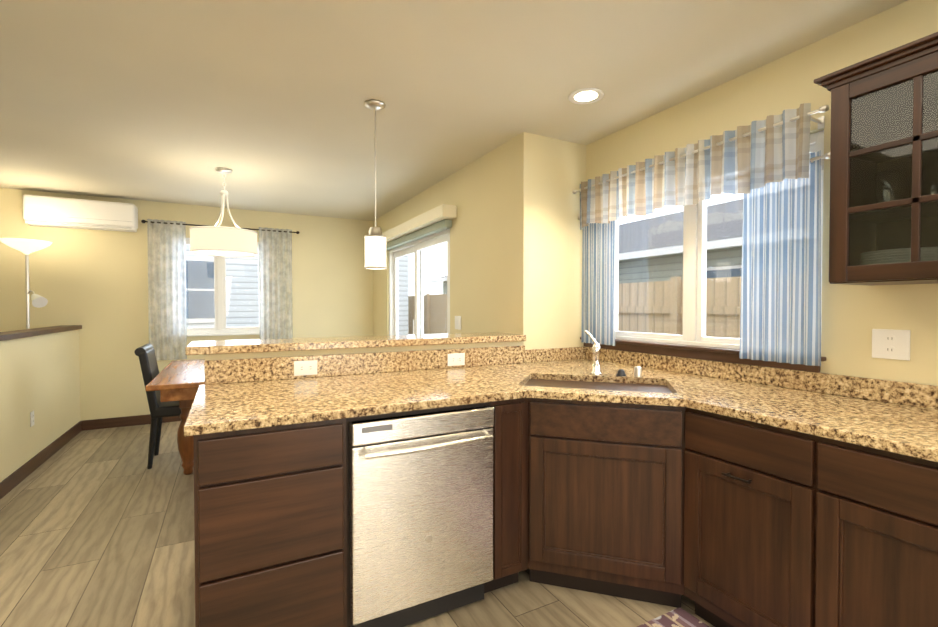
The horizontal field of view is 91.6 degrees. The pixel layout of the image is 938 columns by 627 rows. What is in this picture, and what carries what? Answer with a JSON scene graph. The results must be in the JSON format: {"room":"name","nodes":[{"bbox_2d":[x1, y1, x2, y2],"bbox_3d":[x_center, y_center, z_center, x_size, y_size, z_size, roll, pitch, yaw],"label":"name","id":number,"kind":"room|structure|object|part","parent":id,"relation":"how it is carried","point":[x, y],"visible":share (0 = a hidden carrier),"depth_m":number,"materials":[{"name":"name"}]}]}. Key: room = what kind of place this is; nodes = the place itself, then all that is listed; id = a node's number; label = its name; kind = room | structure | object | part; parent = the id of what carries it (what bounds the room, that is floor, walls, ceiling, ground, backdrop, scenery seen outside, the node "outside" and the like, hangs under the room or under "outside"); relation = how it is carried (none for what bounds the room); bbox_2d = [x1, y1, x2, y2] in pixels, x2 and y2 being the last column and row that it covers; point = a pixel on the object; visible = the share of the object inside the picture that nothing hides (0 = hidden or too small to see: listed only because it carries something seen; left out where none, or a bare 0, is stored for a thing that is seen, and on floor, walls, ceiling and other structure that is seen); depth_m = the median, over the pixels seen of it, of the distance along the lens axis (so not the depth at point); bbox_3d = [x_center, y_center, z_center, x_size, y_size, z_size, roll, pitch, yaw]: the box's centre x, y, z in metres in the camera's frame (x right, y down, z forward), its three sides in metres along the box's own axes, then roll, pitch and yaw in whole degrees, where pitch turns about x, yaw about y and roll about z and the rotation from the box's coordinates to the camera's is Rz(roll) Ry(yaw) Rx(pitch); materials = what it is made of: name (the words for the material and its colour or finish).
{"room":"dining room and kitchen","nodes":[
{"label":"dining room and kitchen","id":0,"kind":"room"},
{"bbox_2d":[0,329,79,481],"bbox_3d":[-2.987,0.714,2.618,0.120,1.055,4.710,-1,1,-28],"label":"wall","id":1,"kind":"structure","parent":0,"point":[40,376],"depth_m":3.65,"materials":[{"name":"paint"}]},
{"bbox_2d":[30,411,33,426],"bbox_3d":[-3.415,0.816,3.570,0.009,0.115,0.070,-1,1,-28],"label":"outlet","id":2,"kind":"object","parent":1,"relation":"attached to","point":[31,418],"visible":0.96,"depth_m":3.55,"materials":[{"name":"white plastic"}]},
{"bbox_2d":[0,325,81,340],"bbox_3d":[-2.982,0.166,2.600,0.170,0.040,4.729,-1,1,-28],"label":"trim","id":3,"kind":"structure","parent":1,"relation":"on","point":[11,335],"depth_m":3.65,"materials":[{"name":"brown wood"}]},
{"bbox_2d":[0,420,82,498],"bbox_3d":[-2.927,1.189,2.657,0.013,0.105,4.710,-1,1,-28],"label":"baseboard","id":4,"kind":"structure","parent":1,"relation":"attached to","point":[9,483],"depth_m":3.62,"materials":[{"name":"brown wood"}]},
{"bbox_2d":[0,188,372,420],"bbox_3d":[-3.309,-0.021,5.167,4.495,2.440,0.120,-1,1,-28],"label":"wall","id":5,"kind":"structure","parent":0,"point":[94,283],"depth_m":4.90,"materials":[{"name":"paint"}]},
{"bbox_2d":[23,194,137,231],"bbox_3d":[-3.919,-1.018,4.642,0.880,0.282,0.207,-1,1,-28],"label":"mini-split unit","id":6,"kind":"object","parent":5,"relation":"attached to","point":[50,211],"visible":1,"depth_m":4.55,"materials":[{"name":"white plastic"}]},
{"bbox_2d":[83,414,180,430],"bbox_3d":[-2.653,1.142,5.455,3.085,0.105,0.018,-1,1,-28],"label":"baseboard","id":7,"kind":"structure","parent":5,"relation":"attached to","point":[93,424],"depth_m":4.89,"materials":[{"name":"brown wood"}]},
{"bbox_2d":[141,219,299,360],"bbox_3d":[-2.813,-0.268,5.295,1.605,1.530,0.107,-1,1,-28],"label":"curtains","id":8,"kind":"object","parent":5,"relation":"attached to","point":[167,289],"visible":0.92,"depth_m":5.05,"materials":[{"name":"grey fabric"}]},
{"bbox_3d":[-2.814,-0.995,5.285,1.605,0.055,0.104,-1,1,-28],"label":"rod","id":9,"kind":"part","parent":8,"relation":"part of","materials":[{"name":"brown metal"}]},
{"bbox_2d":[186,238,259,336],"bbox_3d":[-2.915,-0.313,5.342,1.040,1.119,0.130,-1,1,-28],"label":"dining window","id":10,"kind":"structure","parent":5,"relation":"in","point":[220,328],"depth_m":5.34,"materials":[{"name":"white plastic"}]},
{"bbox_2d":[0,421,713,626],"bbox_3d":[-1.123,1.306,1.757,5.155,0.100,8.230,-1,1,-28],"label":"floor","id":11,"kind":"structure","parent":0,"point":[96,527],"depth_m":2.34,"materials":[{"name":"brown wood"}]},
{"bbox_2d":[0,238,52,328],"bbox_3d":[-3.999,0.274,4.136,0.358,1.885,0.398,-1,1,-28],"label":"floor lamp","id":12,"kind":"object","parent":11,"relation":"on","point":[26,247],"visible":0.73,"depth_m":4.09,"materials":[{"name":"brushed nickel"},{"name":"frosted glass"}]},
{"bbox_2d":[134,344,181,468],"bbox_3d":[-2.468,0.738,3.865,0.526,0.968,0.430,-1,1,-28],"label":"dining chair","id":13,"kind":"object","parent":11,"relation":"on","point":[146,355],"visible":0.67,"depth_m":3.63,"materials":[{"name":"black leather"}]},
{"bbox_2d":[145,359,204,474],"bbox_3d":[-2.117,0.839,3.968,0.930,0.760,1.620,-1,1,-28],"label":"dining table","id":14,"kind":"object","parent":11,"relation":"on","point":[180,381],"visible":0.23,"depth_m":3.45,"materials":[{"name":"brown wood"}]},
{"bbox_2d":[184,330,937,626],"bbox_3d":[0.808,0.693,0.779,2.396,1.158,4.414,-1,1,-28],"label":"kitchen","id":15,"kind":"object","parent":11,"relation":"on","point":[391,489],"visible":1,"depth_m":1.73,"materials":[{"name":"brown wood"}]},
{"bbox_2d":[294,360,316,375],"bbox_3d":[-0.846,0.278,2.366,0.115,0.075,0.009,-1,1,-28],"label":"outlet","id":16,"kind":"object","parent":15,"relation":"attached to","point":[305,367],"visible":1,"depth_m":2.37,"materials":[{"name":"white plastic"}]},
{"bbox_2d":[350,406,493,626],"bbox_3d":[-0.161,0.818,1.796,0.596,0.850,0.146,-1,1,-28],"label":"dishwasher","id":17,"kind":"object","parent":15,"relation":"in","point":[421,481],"depth_m":1.77,"materials":[{"name":"silver metal"}]},
{"bbox_2d":[448,353,464,365],"bbox_3d":[-0.077,0.274,2.773,0.115,0.075,0.009,-1,1,-28],"label":"outlet","id":18,"kind":"object","parent":15,"relation":"attached to","point":[456,359],"visible":1,"depth_m":2.77,"materials":[{"name":"white plastic"}]},
{"bbox_2d":[184,359,937,461],"bbox_3d":[0.808,0.374,0.774,2.396,0.033,4.414,-1,1,-28],"label":"countertop","id":19,"kind":"structure","parent":15,"relation":"on","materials":[{"name":"stone"}]},
{"bbox_2d":[584,330,641,376],"bbox_3d":[0.743,0.208,2.454,0.289,0.243,0.233,-1,1,-28],"label":"faucet","id":20,"kind":"object","parent":15,"relation":"on","point":[595,372],"depth_m":2.49,"materials":[{"name":"silver metal"}]},
{"bbox_2d":[637,607,708,626],"bbox_3d":[0.924,1.258,1.342,0.510,0.011,1.085,-1,1,-28],"label":"rug","id":21,"kind":"object","parent":11,"relation":"on","point":[679,617],"visible":1,"depth_m":1.85,"materials":[{"name":"fabric"}]},
{"bbox_2d":[205,132,585,359],"bbox_3d":[-0.242,0.019,2.786,2.375,2.440,0.130,-1,1,-28],"label":"wall","id":22,"kind":"structure","parent":0,"point":[549,175],"depth_m":3.11,"materials":[{"name":"paint"}]},
{"bbox_2d":[185,332,525,354],"bbox_3d":[-0.559,0.160,2.729,1.908,0.040,0.400,-1,1,-28],"label":"bar","id":23,"kind":"object","parent":22,"relation":"on","point":[246,346],"visible":0.96,"depth_m":2.51,"materials":[{"name":"beige stone"}]},
{"bbox_2d":[373,138,513,335],"bbox_3d":[-0.469,-0.013,4.732,0.120,2.440,3.543,-1,1,-28],"label":"wall","id":24,"kind":"structure","parent":0,"point":[479,193],"depth_m":3.60,"materials":[{"name":"paint"}]},
{"bbox_2d":[389,228,449,334],"bbox_3d":[-0.532,0.205,4.862,0.092,1.999,1.798,-1,1,-28],"label":"window","id":25,"kind":"structure","parent":24,"relation":"in","point":[418,247],"depth_m":4.83,"materials":[{"name":"white plastic"}]},
{"bbox_2d":[382,204,456,250],"bbox_3d":[-0.651,-0.857,4.787,0.134,0.175,2.090,-1,1,-28],"label":"blind valance","id":26,"kind":"object","parent":24,"relation":"attached to","point":[434,220],"visible":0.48,"depth_m":4.32,"materials":[{"name":"beige"}]},
{"bbox_2d":[455,316,460,329],"bbox_3d":[-0.096,0.070,3.885,0.010,0.115,0.115,-1,1,-28],"label":"light switch","id":27,"kind":"object","parent":24,"relation":"attached to","point":[458,322],"visible":1,"depth_m":3.87,"materials":[{"name":"white plastic"}]},
{"bbox_2d":[0,0,907,220],"bbox_3d":[-1.123,-1.234,1.715,5.155,0.100,8.230,-1,1,-28],"label":"ceiling","id":28,"kind":"structure","parent":0,"point":[174,101],"depth_m":2.34,"materials":[{"name":"paint"}]},
{"bbox_2d":[190,167,257,256],"bbox_3d":[-2.061,-0.863,3.845,0.504,0.710,0.504,-1,1,-28],"label":"pendant chandelier","id":29,"kind":"object","parent":28,"relation":"hanging from","point":[219,240],"visible":1,"depth_m":3.68,"materials":[{"name":"silver metal"}]},
{"bbox_2d":[364,99,386,269],"bbox_3d":[-0.535,-0.730,2.606,0.124,0.936,0.124,-1,1,-28],"label":"pendant light","id":30,"kind":"object","parent":28,"relation":"hanging from","point":[375,249],"visible":1,"depth_m":2.57,"materials":[{"name":"white glass"}]},
{"bbox_2d":[568,88,603,103],"bbox_3d":[0.640,-1.191,2.494,0.190,0.008,0.190,-1,1,-28],"label":"recessed light","id":31,"kind":"object","parent":28,"relation":"in","point":[586,95],"visible":1,"depth_m":2.49,"materials":[{"name":"white plastic"}]},
{"bbox_2d":[586,0,937,385],"bbox_3d":[1.930,0.043,1.345,0.120,2.440,4.687,-1,1,-28],"label":"wall","id":32,"kind":"structure","parent":0,"point":[853,316],"depth_m":1.95,"materials":[{"name":"paint"}]},
{"bbox_2d":[204,345,937,409],"bbox_3d":[0.819,0.299,0.778,2.372,0.114,4.414,-1,1,-28],"label":"backsplash","id":33,"kind":"structure","parent":32,"relation":"attached to","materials":[{"name":"stone"}]},
{"bbox_2d":[572,103,829,365],"bbox_3d":[1.133,-0.342,2.551,0.155,1.100,1.539,-1,1,-28],"label":"curtains","id":34,"kind":"object","parent":32,"relation":"attached to","point":[770,167],"visible":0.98,"depth_m":2.14,"materials":[{"name":"blue fabric"}]},
{"bbox_2d":[580,130,826,371],"bbox_3d":[1.211,-0.289,2.627,0.160,1.058,1.494,-1,1,-28],"label":"kitchen window","id":35,"kind":"structure","parent":32,"relation":"in","point":[695,240],"depth_m":2.56,"materials":[{"name":"white plastic"}]},
{"bbox_2d":[814,32,937,285],"bbox_3d":[1.668,-0.483,1.313,0.359,0.752,1.034,-1,1,-28],"label":"upper cabinet","id":36,"kind":"object","parent":32,"relation":"attached to","point":[883,224],"visible":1,"depth_m":1.57,"materials":[{"name":"brown wood"}]},
{"bbox_2d":[872,329,909,360],"bbox_3d":[1.633,0.116,1.768,0.009,0.115,0.115,-1,1,-28],"label":"electrical outlet","id":37,"kind":"object","parent":32,"relation":"attached to","point":[890,344],"visible":1,"depth_m":1.76,"materials":[{"name":"white plastic"}]},
{"label":"outside","id":38,"kind":"structure","parent":0,"visible":0},
{"bbox_3d":[-1.352,1.320,13.269,70.000,0.190,65.000,-1,1,-28],"label":"ground","id":39,"kind":"structure","parent":38,"visible":0},
{"bbox_2d":[186,245,407,334],"bbox_3d":[-11.624,-2.626,11.454,19.400,7.760,9.700,-1,1,-28],"label":"house","id":40,"kind":"structure","parent":39,"relation":"on","point":[251,291],"depth_m":10.08,"materials":[{"name":"white"}]},
{"bbox_2d":[408,276,740,337],"bbox_3d":[1.670,0.410,7.499,0.110,1.820,24.100,-1,1,-28],"label":"fence","id":41,"kind":"object","parent":39,"relation":"on","point":[652,303],"depth_m":5.95,"materials":[{"name":"brown wood"}]},
{"bbox_2d":[427,199,742,293],"bbox_3d":[8.218,-1.173,14.324,9.250,4.760,27.200,-1,1,-28],"label":"house","id":42,"kind":"structure","parent":39,"relation":"on","point":[647,245],"depth_m":12.07,"materials":[{"name":"grey"}]}
]}

